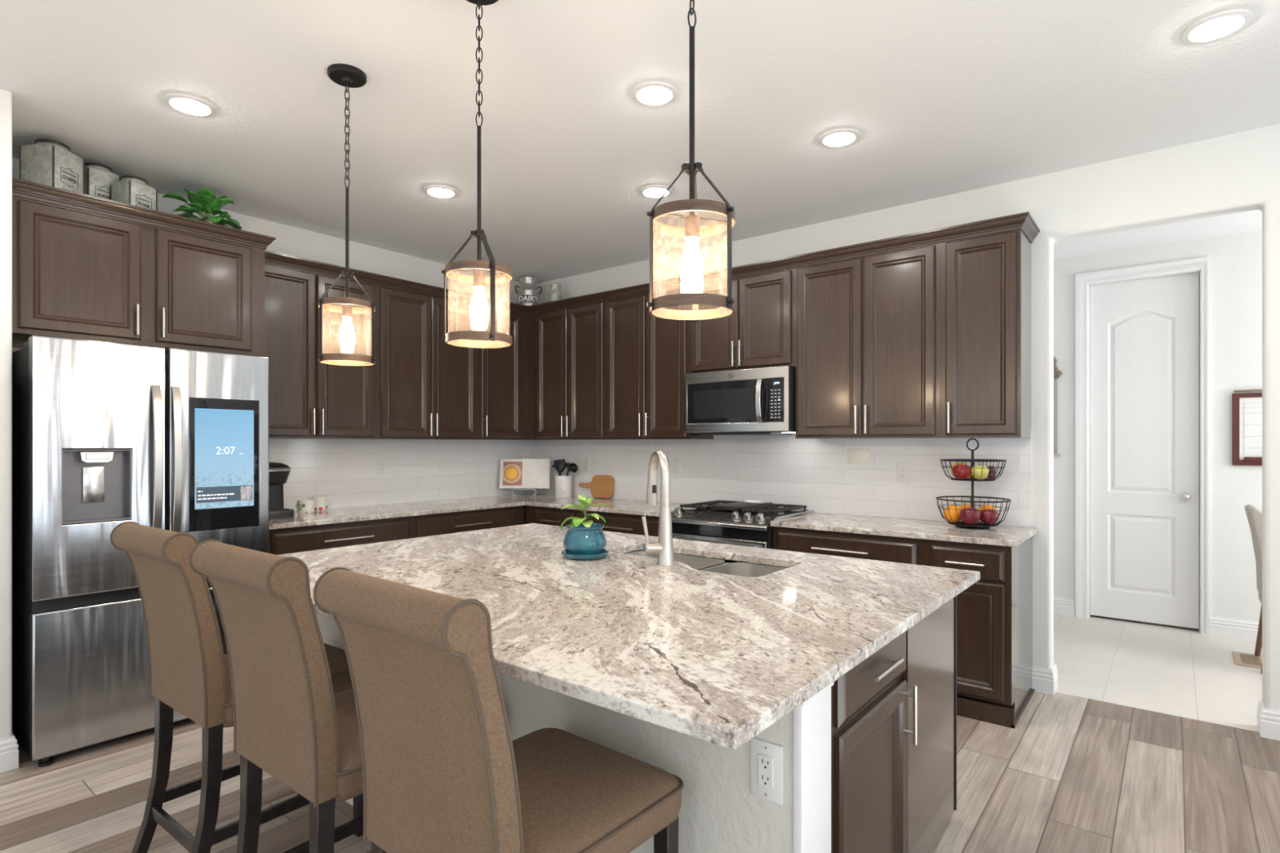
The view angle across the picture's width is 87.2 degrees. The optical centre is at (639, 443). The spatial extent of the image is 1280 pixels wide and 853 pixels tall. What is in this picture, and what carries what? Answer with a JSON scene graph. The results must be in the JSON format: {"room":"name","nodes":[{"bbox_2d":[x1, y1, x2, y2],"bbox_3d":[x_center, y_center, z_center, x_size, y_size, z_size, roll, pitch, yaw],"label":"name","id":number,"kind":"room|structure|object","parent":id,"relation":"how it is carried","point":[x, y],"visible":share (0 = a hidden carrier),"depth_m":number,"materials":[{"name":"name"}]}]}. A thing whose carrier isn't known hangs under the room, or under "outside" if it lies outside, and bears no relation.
{"room":"kitchen","nodes":[
{"label":"kitchen","id":0,"kind":"room"},
{"bbox_2d":[0,88,12,738],"bbox_3d":[-4.729,-0.022,0.990,1.018,2.993,5.472,0,0,39],"label":"wall","id":1,"kind":"structure","parent":0,"point":[6,97],"depth_m":2.80,"materials":[{"name":"white paint"}]},
{"bbox_2d":[0,733,18,773],"bbox_3d":[-4.299,1.292,0.754,0.084,0.135,5.338,0,0,39],"label":"baseboard","id":2,"kind":"structure","parent":1,"relation":"attached to","point":[9,752],"depth_m":2.79,"materials":[{"name":"white paint"}]},
{"bbox_2d":[12,195,264,356],"bbox_3d":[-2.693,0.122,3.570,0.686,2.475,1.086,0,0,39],"label":"wall cabinet","id":3,"kind":"object","parent":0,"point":[80,274],"visible":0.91,"depth_m":3.31,"materials":[{"name":"brown wood"}]},
{"bbox_2d":[19,138,84,194],"bbox_3d":[-2.809,-1.275,3.215,0.170,0.318,0.168,0,0,3],"label":"tin canister","id":4,"kind":"object","parent":3,"relation":"on","point":[49,162],"visible":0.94,"depth_m":3.13,"materials":[{"name":"metal"}]},
{"bbox_2d":[84,162,120,199],"bbox_3d":[-2.785,-1.271,3.454,0.146,0.310,0.144,0,0,30],"label":"tin canister","id":5,"kind":"object","parent":3,"relation":"on","point":[99,178],"visible":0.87,"depth_m":3.40,"materials":[{"name":"metal"}]},
{"bbox_2d":[110,175,157,210],"bbox_3d":[-2.611,-1.242,3.470,0.144,0.253,0.142,0,0,19],"label":"tin canister","id":6,"kind":"object","parent":3,"relation":"on","point":[132,190],"visible":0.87,"depth_m":3.42,"materials":[{"name":"metal"}]},
{"bbox_2d":[12,177,275,249],"bbox_3d":[-2.543,-1.137,3.475,0.306,0.067,1.131,0,0,39],"label":"trim","id":7,"kind":"structure","parent":3,"relation":"on","point":[20,188],"depth_m":3.31,"materials":[{"name":"brown wood"}]},
{"bbox_2d":[162,188,242,230],"bbox_3d":[-2.413,-1.261,3.744,0.362,0.291,0.378,0,0,42],"label":"leafy plant","id":8,"kind":"object","parent":3,"relation":"on","point":[205,200],"visible":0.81,"depth_m":3.68,"materials":[{"name":"green plant"}]},
{"bbox_2d":[12,158,519,352],"bbox_3d":[-2.176,-0.022,4.894,0.150,2.993,3.840,0,0,39],"label":"wall","id":9,"kind":"structure","parent":0,"point":[290,241],"depth_m":4.82,"materials":[{"name":"white paint"}]},
{"bbox_2d":[264,262,376,439],"bbox_3d":[-2.208,-0.574,4.427,0.379,1.084,0.859,0,0,39],"label":"upper cabinet","id":10,"kind":"object","parent":9,"relation":"attached to","point":[309,398],"visible":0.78,"depth_m":4.31,"materials":[{"name":"brown wood"}]},
{"bbox_2d":[377,458,386,474],"bbox_3d":[-1.940,0.172,5.049,0.010,0.116,0.072,0,0,39],"label":"wall outlet","id":11,"kind":"object","parent":9,"relation":"attached to","point":[381,463],"visible":1,"depth_m":5.04,"materials":[{"name":"white plastic"}]},
{"bbox_2d":[376,284,478,439],"bbox_3d":[-1.667,-0.574,5.106,0.379,1.084,0.874,0,0,39],"label":"upper cabinet","id":12,"kind":"object","parent":9,"relation":"attached to","point":[427,388],"visible":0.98,"depth_m":4.96,"materials":[{"name":"brown wood"}]},
{"bbox_2d":[478,306,528,439],"bbox_3d":[-1.131,-0.574,5.779,0.379,1.084,0.847,0,0,39],"label":"upper cabinet","id":13,"kind":"object","parent":9,"relation":"attached to","point":[503,373],"visible":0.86,"depth_m":5.57,"materials":[{"name":"brown wood"}]},
{"bbox_2d":[514,276,542,306],"bbox_3d":[-0.973,-1.278,5.863,0.190,0.325,0.190,0,0,31],"label":"milk can","id":14,"kind":"object","parent":13,"relation":"on","point":[528,294],"visible":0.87,"depth_m":5.79,"materials":[{"name":"metal"}]},
{"bbox_2d":[0,0,1279,284],"bbox_3d":[0.318,-1.528,0.761,9.500,0.120,11.500,0,0,39],"label":"ceiling","id":15,"kind":"structure","parent":0,"point":[942,98],"depth_m":2.93,"materials":[{"name":"white paint"}]},
{"bbox_2d":[163,93,216,116],"bbox_3d":[-1.949,-1.456,2.913,0.192,0.024,0.192,0,0,39],"label":"recessed light","id":16,"kind":"object","parent":15,"relation":"in","point":[182,103],"visible":1,"depth_m":2.89,"materials":[{"name":"white plastic"}]},
{"bbox_2d":[317,63,375,367],"bbox_3d":[-1.166,-0.892,2.663,0.208,1.153,0.221,0,0,37],"label":"pendant light","id":17,"kind":"object","parent":15,"relation":"hanging from","point":[348,76],"visible":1,"depth_m":2.66,"materials":[{"name":"metal"}]},
{"bbox_2d":[342,303,352,318],"bbox_3d":[-1.162,-0.526,2.668,0.038,0.051,0.038,0,0,36],"label":"socket","id":18,"kind":"object","parent":17,"relation":"attached to","point":[347,309],"depth_m":2.65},
{"bbox_2d":[423,185,457,198],"bbox_3d":[-1.159,-1.456,3.912,0.192,0.024,0.192,0,0,39],"label":"recessed light","id":19,"kind":"object","parent":15,"relation":"in","point":[437,191],"visible":1,"depth_m":3.88,"materials":[{"name":"white"}]},
{"bbox_2d":[441,0,511,349],"bbox_3d":[-0.522,-0.892,2.152,0.221,1.153,0.208,0,0,-6],"label":"pendant light","id":20,"kind":"object","parent":15,"relation":"hanging from","point":[478,310],"visible":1,"depth_m":2.14,"materials":[{"name":"metal"}]},
{"bbox_2d":[473,270,484,288],"bbox_3d":[-0.515,-0.526,2.153,0.038,0.051,0.038,0,0,-5],"label":"socket","id":21,"kind":"object","parent":20,"relation":"attached to","point":[478,275],"depth_m":2.14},
{"bbox_2d":[631,81,677,106],"bbox_3d":[0.061,-1.456,2.821,0.192,0.024,0.192,0,0,39],"label":"recessed light","id":22,"kind":"object","parent":15,"relation":"in","point":[651,93],"visible":1,"depth_m":2.80,"materials":[{"name":"white"}]},
{"bbox_2d":[639,185,672,198],"bbox_3d":[0.093,-1.456,3.912,0.192,0.024,0.192,0,0,39],"label":"recessed light","id":23,"kind":"object","parent":15,"relation":"in","point":[651,191],"visible":0.94,"depth_m":3.88,"materials":[{"name":"white"}]},
{"bbox_2d":[646,0,734,322],"bbox_3d":[0.121,-0.892,1.639,0.221,1.153,0.208,0,0,-21],"label":"pendant light","id":24,"kind":"object","parent":15,"relation":"hanging from","point":[691,268],"visible":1,"depth_m":1.62,"materials":[{"name":"metal"}]},
{"bbox_2d":[684,215,699,239],"bbox_3d":[0.127,-0.526,1.642,0.038,0.051,0.038,0,0,-21],"label":"socket","id":25,"kind":"object","parent":24,"relation":"attached to","point":[691,223],"depth_m":1.63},
{"bbox_2d":[818,128,860,147],"bbox_3d":[0.956,-1.456,3.226,0.192,0.024,0.192,0,0,39],"label":"recessed light","id":26,"kind":"object","parent":15,"relation":"in","point":[837,138],"visible":1,"depth_m":3.20,"materials":[{"name":"white"}]},
{"bbox_2d":[1181,8,1253,44],"bbox_3d":[2.027,-1.456,2.366,0.192,0.024,0.192,0,0,39],"label":"recessed light","id":27,"kind":"object","parent":15,"relation":"in","point":[1216,26],"visible":1,"depth_m":2.34,"materials":[{"name":"white"}]},
{"bbox_2d":[0,692,1279,852],"bbox_3d":[-0.383,1.417,-0.119,9.500,0.115,9.250,0,0,39],"label":"floor","id":28,"kind":"structure","parent":0,"point":[1073,774],"depth_m":2.63,"materials":[{"name":"brown wood"}]},
{"bbox_2d":[12,334,269,767],"bbox_3d":[-2.574,0.454,3.426,0.994,1.811,0.932,0,0,39],"label":"refrigerator","id":29,"kind":"object","parent":28,"relation":"on","point":[106,435],"visible":0.84,"depth_m":3.00,"materials":[{"name":"silver metal"}]},
{"bbox_2d":[240,485,251,499],"bbox_3d":[-2.005,0.251,3.421,0.001,0.068,0.052,0,0,39],"label":"picture","id":30,"kind":"object","parent":29,"relation":"attached to","point":[246,491],"depth_m":3.42},
{"bbox_2d":[110,521,363,852],"bbox_3d":[-1.300,0.805,2.241,0.472,1.110,0.644,0,0,37],"label":"bar stool","id":31,"kind":"object","parent":28,"relation":"on","point":[189,669],"visible":0.72,"depth_m":2.02,"materials":[{"name":"beige fabric"}]},
{"bbox_2d":[189,539,363,852],"bbox_3d":[-0.778,0.805,1.831,0.472,1.110,0.644,0,0,38],"label":"bar stool","id":32,"kind":"object","parent":28,"relation":"on","point":[290,723],"visible":0.73,"depth_m":1.60,"materials":[{"name":"beige fabric"}]},
{"bbox_2d":[269,515,413,555],"bbox_3d":[-2.064,0.925,4.379,0.664,0.868,0.961,0,0,39],"label":"base cabinet","id":33,"kind":"object","parent":28,"relation":"on","point":[309,538],"visible":0.22,"depth_m":4.15,"materials":[{"name":"brown wood"}]},
{"bbox_2d":[269,493,686,529],"bbox_3d":[-1.024,0.475,4.583,2.022,0.030,2.574,0,0,39],"label":"countertop","id":34,"kind":"structure","parent":33,"relation":"on","point":[330,516],"depth_m":4.79,"materials":[{"name":"stone"}]},
{"bbox_2d":[269,462,293,519],"bbox_3d":[-2.327,0.288,4.208,0.317,0.344,0.200,0,0,39],"label":"coffee maker","id":35,"kind":"object","parent":34,"relation":"on","point":[279,473],"visible":0.48,"depth_m":4.17,"materials":[{"name":"black plastic"}]},
{"bbox_2d":[269,507,290,511],"bbox_3d":[-2.263,0.409,4.158,0.110,0.005,0.150,0,0,39],"label":"drip tray","id":36,"kind":"object","parent":35,"relation":"on","point":[270,508],"depth_m":4.17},
{"bbox_2d":[295,499,315,513],"bbox_3d":[-2.221,0.417,4.466,0.106,0.086,0.125,0,0,-36],"label":"mug","id":37,"kind":"object","parent":34,"relation":"on","point":[303,506],"visible":1,"depth_m":4.42,"materials":[{"name":"ceramic"}]},
{"bbox_2d":[311,495,332,511],"bbox_3d":[-2.195,0.411,4.621,0.114,0.098,0.092,0,0,11],"label":"mug","id":38,"kind":"object","parent":34,"relation":"on","point":[320,500],"visible":0.88,"depth_m":4.59,"materials":[{"name":"ceramic"}]},
{"bbox_2d":[510,452,537,496],"bbox_3d":[-1.007,0.270,5.880,0.232,0.379,0.140,0,0,0],"label":"easel","id":39,"kind":"object","parent":34,"relation":"on","point":[526,452],"visible":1,"depth_m":5.85,"materials":[{"name":"white metal"}]},
{"bbox_2d":[499,458,550,488],"bbox_3d":[-1.007,0.263,5.869,0.438,0.258,0.077,0,0,0],"label":"cookbook","id":40,"kind":"object","parent":39,"relation":"on","point":[516,473],"visible":1,"depth_m":5.86,"materials":[{"name":"paper"}]},
{"bbox_2d":[502,462,522,485],"bbox_3d":[-1.111,0.261,5.858,0.168,0.205,0.049,0,0,0],"label":"photo","id":41,"kind":"object","parent":40,"relation":"attached to","point":[512,471],"depth_m":5.85},
{"bbox_2d":[555,475,572,497],"bbox_3d":[-0.661,0.368,5.802,0.146,0.184,0.148,0,0,39],"label":"utensil crock","id":42,"kind":"object","parent":34,"relation":"on","point":[563,483],"visible":0.98,"depth_m":5.74,"materials":[{"name":"white ceramic"}]},
{"bbox_2d":[554,459,564,475],"bbox_3d":[-0.690,0.289,5.772,0.083,0.305,0.042,0,0,-15],"label":"utensil","id":43,"kind":"object","parent":42,"relation":"in","point":[559,464],"visible":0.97,"depth_m":5.76,"materials":[{"name":"black plastic"}]},
{"bbox_2d":[566,462,577,475],"bbox_3d":[-0.618,0.304,5.741,0.147,0.278,0.093,0,0,28],"label":"utensil","id":44,"kind":"object","parent":42,"relation":"in","point":[574,468],"visible":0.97,"depth_m":5.75,"materials":[{"name":"black plastic"}]},
{"bbox_2d":[578,475,613,497],"bbox_3d":[-0.371,0.360,5.677,0.382,0.191,0.041,0,0,39],"label":"cutting board","id":45,"kind":"object","parent":34,"relation":"on","point":[601,486],"visible":1,"depth_m":5.63,"materials":[{"name":"brown wood"}]},
{"bbox_2d":[413,505,525,537],"bbox_3d":[-1.262,0.925,5.386,0.664,0.868,1.611,0,0,39],"label":"drawer","id":46,"kind":"object","parent":28,"relation":"on","point":[428,525],"visible":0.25,"depth_m":4.91,"materials":[{"name":"brown wood"}]},
{"bbox_2d":[312,566,684,852],"bbox_3d":[-0.270,0.805,1.430,0.472,1.110,0.644,0,0,40],"label":"bar stool","id":47,"kind":"object","parent":28,"relation":"on","point":[443,770],"visible":1,"depth_m":1.26,"materials":[{"name":"beige fabric"}]},
{"bbox_2d":[525,505,575,526],"bbox_3d":[-0.527,0.925,5.418,0.554,0.868,0.664,0,0,39],"label":"base cabinet","id":48,"kind":"object","parent":28,"relation":"on","point":[534,514],"visible":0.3,"depth_m":5.18,"materials":[{"name":"brown wood"}]},
{"bbox_2d":[315,613,835,852],"bbox_3d":[-0.465,0.925,2.141,2.216,0.868,0.185,0,0,39],"label":"wall","id":49,"kind":"structure","parent":28,"relation":"on","point":[718,813],"depth_m":1.54,"materials":[{"name":"white paint"}]},
{"bbox_2d":[751,737,782,804],"bbox_3d":[0.274,0.712,1.461,0.078,0.126,0.010,0,0,39],"label":"wall outlet","id":50,"kind":"object","parent":49,"relation":"attached to","point":[766,757],"visible":0.94,"depth_m":1.46,"materials":[{"name":"white plastic"}]},
{"bbox_2d":[758,753,773,789],"bbox_3d":[0.273,0.712,1.459,0.035,0.068,0.003,0,0,39],"label":"receptacle","id":51,"kind":"object","parent":50,"relation":"attached to","point":[765,760],"depth_m":1.46,"materials":[{"name":"white plastic"}]},
{"bbox_2d":[575,509,659,536],"bbox_3d":[0.027,0.925,4.976,0.861,0.868,0.664,0,0,39],"label":"drawer","id":52,"kind":"object","parent":28,"relation":"on","point":[615,522],"visible":0.16,"depth_m":4.71,"materials":[{"name":"brown wood"}]},
{"bbox_2d":[671,500,814,549],"bbox_3d":[0.638,0.882,4.433,0.760,0.955,0.735,0,0,39],"label":"gas range","id":53,"kind":"object","parent":28,"relation":"on","point":[741,523],"visible":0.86,"depth_m":4.23,"materials":[{"name":"silver metal"}]},
{"bbox_2d":[671,505,814,531],"bbox_3d":[0.655,0.479,4.455,0.760,0.077,0.680,0,0,39],"label":"cooktop","id":54,"kind":"object","parent":53,"relation":"in","point":[691,517],"depth_m":4.23,"materials":[{"name":"black metal"}]},
{"bbox_2d":[742,500,764,503],"bbox_3d":[0.768,0.396,4.538,0.156,0.016,0.090,0,0,39],"label":"spoon rest","id":55,"kind":"object","parent":53,"relation":"on","point":[744,501],"visible":1,"depth_m":4.52,"materials":[{"name":"white ceramic"}]},
{"bbox_2d":[624,550,956,852],"bbox_3d":[0.120,0.925,2.900,2.186,0.868,0.557,0,0,39],"label":"base cabinet","id":56,"kind":"object","parent":28,"relation":"on","point":[931,642],"visible":0.12,"depth_m":2.22,"materials":[{"name":"brown wood"}]},
{"bbox_2d":[204,523,980,750],"bbox_3d":[-0.234,0.475,2.482,2.360,0.030,1.727,0,0,39],"label":"countertop","id":57,"kind":"structure","parent":56,"relation":"on","point":[719,659],"depth_m":1.84,"materials":[{"name":"stone"}]},
{"bbox_2d":[560,494,611,560],"bbox_3d":[-0.224,0.336,2.726,0.193,0.250,0.193,0,0,39],"label":"potted plant","id":58,"kind":"object","parent":57,"relation":"on","point":[583,540],"visible":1,"depth_m":2.67,"materials":[{"name":"green plant"}]},
{"bbox_2d":[641,449,674,565],"bbox_3d":[0.044,0.243,2.631,0.130,0.435,0.215,0,0,-18],"label":"kitchen faucet","id":59,"kind":"object","parent":57,"relation":"on","point":[663,548],"visible":1,"depth_m":2.55,"materials":[{"name":"silver metal"}]},
{"bbox_2d":[627,551,787,577],"bbox_3d":[0.210,0.579,2.703,0.804,0.175,0.404,0,0,39],"label":"undermount sink","id":60,"kind":"object","parent":57,"relation":"in","point":[706,564],"visible":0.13,"depth_m":2.76,"materials":[{"name":"metal"}]},
{"bbox_2d":[627,551,724,569],"bbox_3d":[0.109,0.579,2.851,0.462,0.175,0.289,0,0,39],"label":"basin","id":61,"kind":"object","parent":60,"relation":"in","point":[695,562],"depth_m":2.93,"materials":[{"name":"metal"}]},
{"bbox_2d":[699,562,787,577],"bbox_3d":[0.397,0.579,2.554,0.326,0.175,0.404,0,0,39],"label":"basin","id":62,"kind":"object","parent":60,"relation":"in","point":[741,569],"depth_m":2.74,"materials":[{"name":"metal"}]},
{"bbox_2d":[773,526,924,565],"bbox_3d":[1.304,0.925,3.960,0.861,0.868,0.664,0,0,39],"label":"base cabinet","id":63,"kind":"object","parent":28,"relation":"on","point":[871,547],"visible":0.27,"depth_m":3.69,"materials":[{"name":"brown wood"}]},
{"bbox_2d":[769,512,1037,546],"bbox_3d":[1.474,0.475,3.831,1.290,0.030,0.640,0,0,39],"label":"countertop","id":64,"kind":"structure","parent":63,"relation":"on","point":[1001,535],"depth_m":3.68,"materials":[{"name":"stone"}]},
{"bbox_2d":[935,438,1011,528],"bbox_3d":[1.828,0.216,3.694,0.372,0.489,0.372,0,0,39],"label":"fruit stand","id":65,"kind":"object","parent":64,"relation":"on","point":[958,524],"visible":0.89,"depth_m":3.65,"materials":[{"name":"metal"}]},
{"bbox_2d":[943,505,960,522],"bbox_3d":[1.736,0.389,3.726,0.098,0.098,0.098,0,0,39],"label":"orange","id":66,"kind":"object","parent":65,"relation":"in","point":[953,513],"visible":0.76,"depth_m":3.69,"materials":[{"name":"food"}]},
{"bbox_2d":[951,462,970,479],"bbox_3d":[1.753,0.150,3.666,0.092,0.090,0.091,0,0,39],"label":"apple","id":67,"kind":"object","parent":65,"relation":"in","point":[962,471],"visible":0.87,"depth_m":3.63,"materials":[{"name":"red food"}]},
{"bbox_2d":[959,506,981,524],"bbox_3d":[1.783,0.388,3.629,0.106,0.100,0.105,0,0,39],"label":"apple","id":68,"kind":"object","parent":65,"relation":"in","point":[969,514],"visible":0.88,"depth_m":3.59,"materials":[{"name":"red food"}]},
{"bbox_2d":[939,458,1006,481],"bbox_3d":[1.828,0.145,3.694,0.328,0.114,0.328,0,0,39],"label":"wire basket","id":69,"kind":"object","parent":65,"relation":"on","point":[972,461],"depth_m":3.63,"materials":[{"name":"metal"}]},
{"bbox_2d":[935,495,1011,527],"bbox_3d":[1.828,0.373,3.694,0.372,0.143,0.372,0,0,39],"label":"wire basket","id":70,"kind":"object","parent":65,"relation":"on","point":[958,524],"depth_m":3.64,"materials":[{"name":"metal"}]},
{"bbox_2d":[970,464,989,479],"bbox_3d":[1.838,0.153,3.633,0.090,0.085,0.089,0,0,39],"label":"apple","id":71,"kind":"object","parent":65,"relation":"in","point":[977,471],"visible":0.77,"depth_m":3.60,"materials":[{"name":"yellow food"}]},
{"bbox_2d":[978,504,995,511],"bbox_3d":[1.923,0.388,3.724,0.100,0.100,0.100,0,0,39],"label":"orange","id":72,"kind":"object","parent":65,"relation":"in","point":[986,507],"visible":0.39,"depth_m":3.70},
{"bbox_2d":[980,507,999,524],"bbox_3d":[1.884,0.392,3.629,0.098,0.093,0.097,0,0,39],"label":"apple","id":73,"kind":"object","parent":65,"relation":"in","point":[987,514],"visible":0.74,"depth_m":3.59,"materials":[{"name":"red food"}]},
{"bbox_2d":[987,469,996,479],"bbox_3d":[1.909,0.169,3.648,0.052,0.054,0.052,0,0,39],"label":"plum","id":74,"kind":"object","parent":65,"relation":"in","point":[991,473],"visible":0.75,"depth_m":3.63,"materials":[{"name":"purple food"}]},
{"bbox_2d":[831,631,917,852],"bbox_3d":[0.436,0.925,1.909,0.526,0.868,0.595,0,0,39],"label":"base cabinet","id":75,"kind":"object","parent":28,"relation":"on","point":[869,731],"visible":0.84,"depth_m":1.79,"materials":[{"name":"brown wood"}]},
{"bbox_2d":[924,536,1035,728],"bbox_3d":[1.784,0.925,3.578,0.465,0.868,0.664,0,0,39],"label":"base cabinet","id":76,"kind":"object","parent":28,"relation":"on","point":[994,615],"visible":0.6,"depth_m":3.31,"materials":[{"name":"brown wood"}]},
{"bbox_2d":[537,124,1279,710],"bbox_3d":[2.537,-0.022,3.484,9.220,2.993,0.125,0,0,39],"label":"wall","id":77,"kind":"structure","parent":0,"point":[1237,172],"depth_m":3.60,"materials":[{"name":"white paint"}]},
{"bbox_2d":[528,301,617,439],"bbox_3d":[-0.531,-0.574,5.603,0.888,1.084,0.379,0,0,39],"label":"upper cabinet","id":78,"kind":"object","parent":77,"relation":"attached to","point":[566,347],"visible":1,"depth_m":5.46,"materials":[{"name":"brown wood"}]},
{"bbox_2d":[547,284,562,302],"bbox_3d":[-0.719,-1.230,5.696,0.121,0.228,0.121,0,0,0],"label":"milk can","id":79,"kind":"object","parent":78,"relation":"on","point":[554,294],"visible":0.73,"depth_m":5.65,"materials":[{"name":"metal"}]},
{"bbox_2d":[583,457,590,471],"bbox_3d":[-0.456,0.176,5.770,0.072,0.116,0.010,0,0,39],"label":"wall outlet","id":80,"kind":"object","parent":77,"relation":"attached to","point":[586,460],"visible":1,"depth_m":5.77,"materials":[{"name":"white plastic"}]},
{"bbox_2d":[269,430,1031,527],"bbox_3d":[-0.233,0.199,3.958,4.056,0.541,2.585,0,0,39],"label":"backsplash","id":81,"kind":"structure","parent":77,"relation":"attached to","point":[816,474],"depth_m":4.74,"materials":[{"name":"white tile"}]},
{"bbox_2d":[847,448,870,463],"bbox_3d":[1.398,0.084,4.296,0.148,0.092,0.007,0,0,39],"label":"blank wall plate","id":82,"kind":"object","parent":81,"relation":"attached to","point":[854,456],"visible":1,"depth_m":4.29,"materials":[{"name":"white plastic"}]},
{"bbox_2d":[605,287,713,439],"bbox_3d":[0.124,-0.574,5.081,0.784,1.084,0.379,0,0,39],"label":"upper cabinet","id":83,"kind":"object","parent":77,"relation":"attached to","point":[647,356],"visible":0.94,"depth_m":4.96,"materials":[{"name":"brown wood"}]},
{"bbox_2d":[673,457,681,473],"bbox_3d":[0.289,0.172,5.178,0.072,0.116,0.009,0,0,39],"label":"light switch","id":84,"kind":"object","parent":77,"relation":"attached to","point":[677,461],"visible":1,"depth_m":5.17,"materials":[{"name":"white plastic"}]},
{"bbox_2d":[689,268,795,373],"bbox_3d":[0.746,-0.801,4.586,0.805,0.628,0.379,0,0,39],"label":"upper cabinet","id":85,"kind":"object","parent":77,"relation":"attached to","point":[760,333],"visible":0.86,"depth_m":4.42,"materials":[{"name":"brown wood"}]},
{"bbox_2d":[684,365,795,435],"bbox_3d":[0.726,-0.273,4.557,0.782,0.425,0.433,0,0,39],"label":"microwave","id":86,"kind":"object","parent":85,"relation":"attached to","point":[761,401],"visible":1,"depth_m":4.39,"materials":[{"name":"metal"}]},
{"bbox_2d":[770,389,780,417],"bbox_3d":[0.853,-0.251,4.230,0.066,0.178,0.001,0,0,39],"label":"keypad","id":87,"kind":"object","parent":86,"relation":"attached to","point":[775,393],"depth_m":4.23,"materials":[{"name":"plastic"}]},
{"bbox_2d":[795,243,946,439],"bbox_3d":[1.399,-0.574,4.066,0.861,1.084,0.379,0,0,39],"label":"upper cabinet","id":88,"kind":"object","parent":77,"relation":"attached to","point":[868,327],"visible":0.98,"depth_m":3.91,"materials":[{"name":"brown wood"}]},
{"bbox_2d":[896,463,908,482],"bbox_3d":[1.611,0.180,4.125,0.072,0.116,0.010,0,0,39],"label":"wall outlet","id":89,"kind":"object","parent":77,"relation":"attached to","point":[902,469],"visible":1,"depth_m":4.12,"materials":[{"name":"white plastic"}]},
{"bbox_2d":[899,467,905,478],"bbox_3d":[1.610,0.180,4.123,0.035,0.068,0.003,0,0,39],"label":"receptacle","id":90,"kind":"object","parent":89,"relation":"attached to","point":[902,470],"depth_m":4.12,"materials":[{"name":"white plastic"}]},
{"bbox_2d":[940,228,1031,438],"bbox_3d":[1.888,-0.574,3.677,0.387,1.084,0.379,0,0,39],"label":"upper cabinet","id":91,"kind":"object","parent":77,"relation":"attached to","point":[985,280],"visible":1,"depth_m":3.56,"materials":[{"name":"brown wood"}]},
{"bbox_2d":[264,212,1039,315],"bbox_3d":[0.021,-1.137,4.650,4.563,0.067,1.963,0,0,8],"label":"trim","id":92,"kind":"structure","parent":91,"relation":"attached to","point":[1024,221],"depth_m":4.29,"materials":[{"name":"brown wood"}]},
{"bbox_2d":[1031,662,1057,695],"bbox_3d":[1.827,1.292,4.050,1.164,0.135,0.157,0,0,39],"label":"baseboard","id":93,"kind":"structure","parent":77,"relation":"in","point":[1045,681],"depth_m":3.66,"materials":[{"name":"white paint"}]},
{"bbox_2d":[1257,698,1279,740],"bbox_3d":[4.495,1.292,1.926,4.016,0.135,0.157,0,0,39],"label":"baseboard","id":94,"kind":"structure","parent":77,"relation":"attached to","point":[1268,719],"depth_m":3.10,"materials":[{"name":"white paint"}]},
{"bbox_2d":[1053,229,1262,622],"bbox_3d":[4.388,-0.022,4.590,4.700,2.993,0.120,0,0,39],"label":"wall","id":95,"kind":"structure","parent":0,"point":[1235,260],"depth_m":4.75,"materials":[{"name":"white paint"}]},
{"bbox_2d":[1053,355,1062,456],"bbox_3d":[3.276,-0.317,5.369,0.171,0.834,0.046,0,0,39],"label":"wall decor","id":96,"kind":"object","parent":95,"relation":"attached to","point":[1056,371],"depth_m":5.34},
{"bbox_2d":[1053,596,1075,617],"bbox_3d":[3.001,1.292,5.607,1.062,0.135,0.016,0,0,39],"label":"baseboard","id":97,"kind":"structure","parent":95,"relation":"attached to","point":[1063,606],"depth_m":5.32,"materials":[{"name":"white paint"}]},
{"bbox_2d":[1075,256,1208,635],"bbox_3d":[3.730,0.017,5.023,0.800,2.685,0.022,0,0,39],"label":"trim","id":98,"kind":"structure","parent":95,"relation":"attached to","point":[1082,281],"depth_m":5.22,"materials":[{"name":"white paint"}]},
{"bbox_2d":[1089,272,1199,629],"bbox_3d":[3.776,0.052,5.051,0.656,2.578,0.100,0,0,39],"label":"door","id":99,"kind":"structure","parent":95,"relation":"in","point":[1144,333],"depth_m":5.05,"materials":[{"name":"white paint"}]},
{"bbox_2d":[1208,615,1258,641],"bbox_3d":[5.076,1.292,3.955,2.634,0.135,0.016,0,0,39],"label":"baseboard","id":100,"kind":"structure","parent":95,"relation":"attached to","point":[1237,628],"depth_m":4.69,"materials":[{"name":"white paint"}]},
{"bbox_2d":[1231,389,1262,466],"bbox_3d":[4.350,-0.108,4.513,0.560,0.522,0.044,0,0,39],"label":"picture frame","id":101,"kind":"object","parent":95,"relation":"attached to","point":[1246,408],"visible":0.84,"depth_m":4.64,"materials":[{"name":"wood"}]},
{"bbox_2d":[1244,457,1262,461],"bbox_3d":[4.265,0.107,4.566,0.240,0.030,0.020,0,0,39],"label":"marker tray","id":102,"kind":"object","parent":101,"relation":"on","point":[1246,459],"depth_m":4.60,"materials":[{"name":"red wood"}]},
{"bbox_2d":[1053,613,1262,732],"bbox_3d":[3.832,1.417,3.811,4.600,0.115,2.150,0,0,39],"label":"floor","id":103,"kind":"structure","parent":0,"point":[1187,673],"depth_m":4.02,"materials":[{"name":"beige tile"}]},
{"bbox_2d":[1231,651,1262,668],"bbox_3d":[3.823,1.356,4.209,0.160,0.008,0.320,0,0,39],"label":"floor vent","id":104,"kind":"object","parent":103,"relation":"in","point":[1248,660],"visible":0.78,"depth_m":4.20,"materials":[{"name":"metal"}]},
{"bbox_2d":[1244,504,1262,673],"bbox_3d":[3.984,0.876,3.991,0.563,0.970,0.470,0,0,39],"label":"dining chair","id":105,"kind":"object","parent":103,"relation":"on","point":[1254,514],"visible":0.38,"depth_m":4.11,"materials":[{"name":"grey fabric"}]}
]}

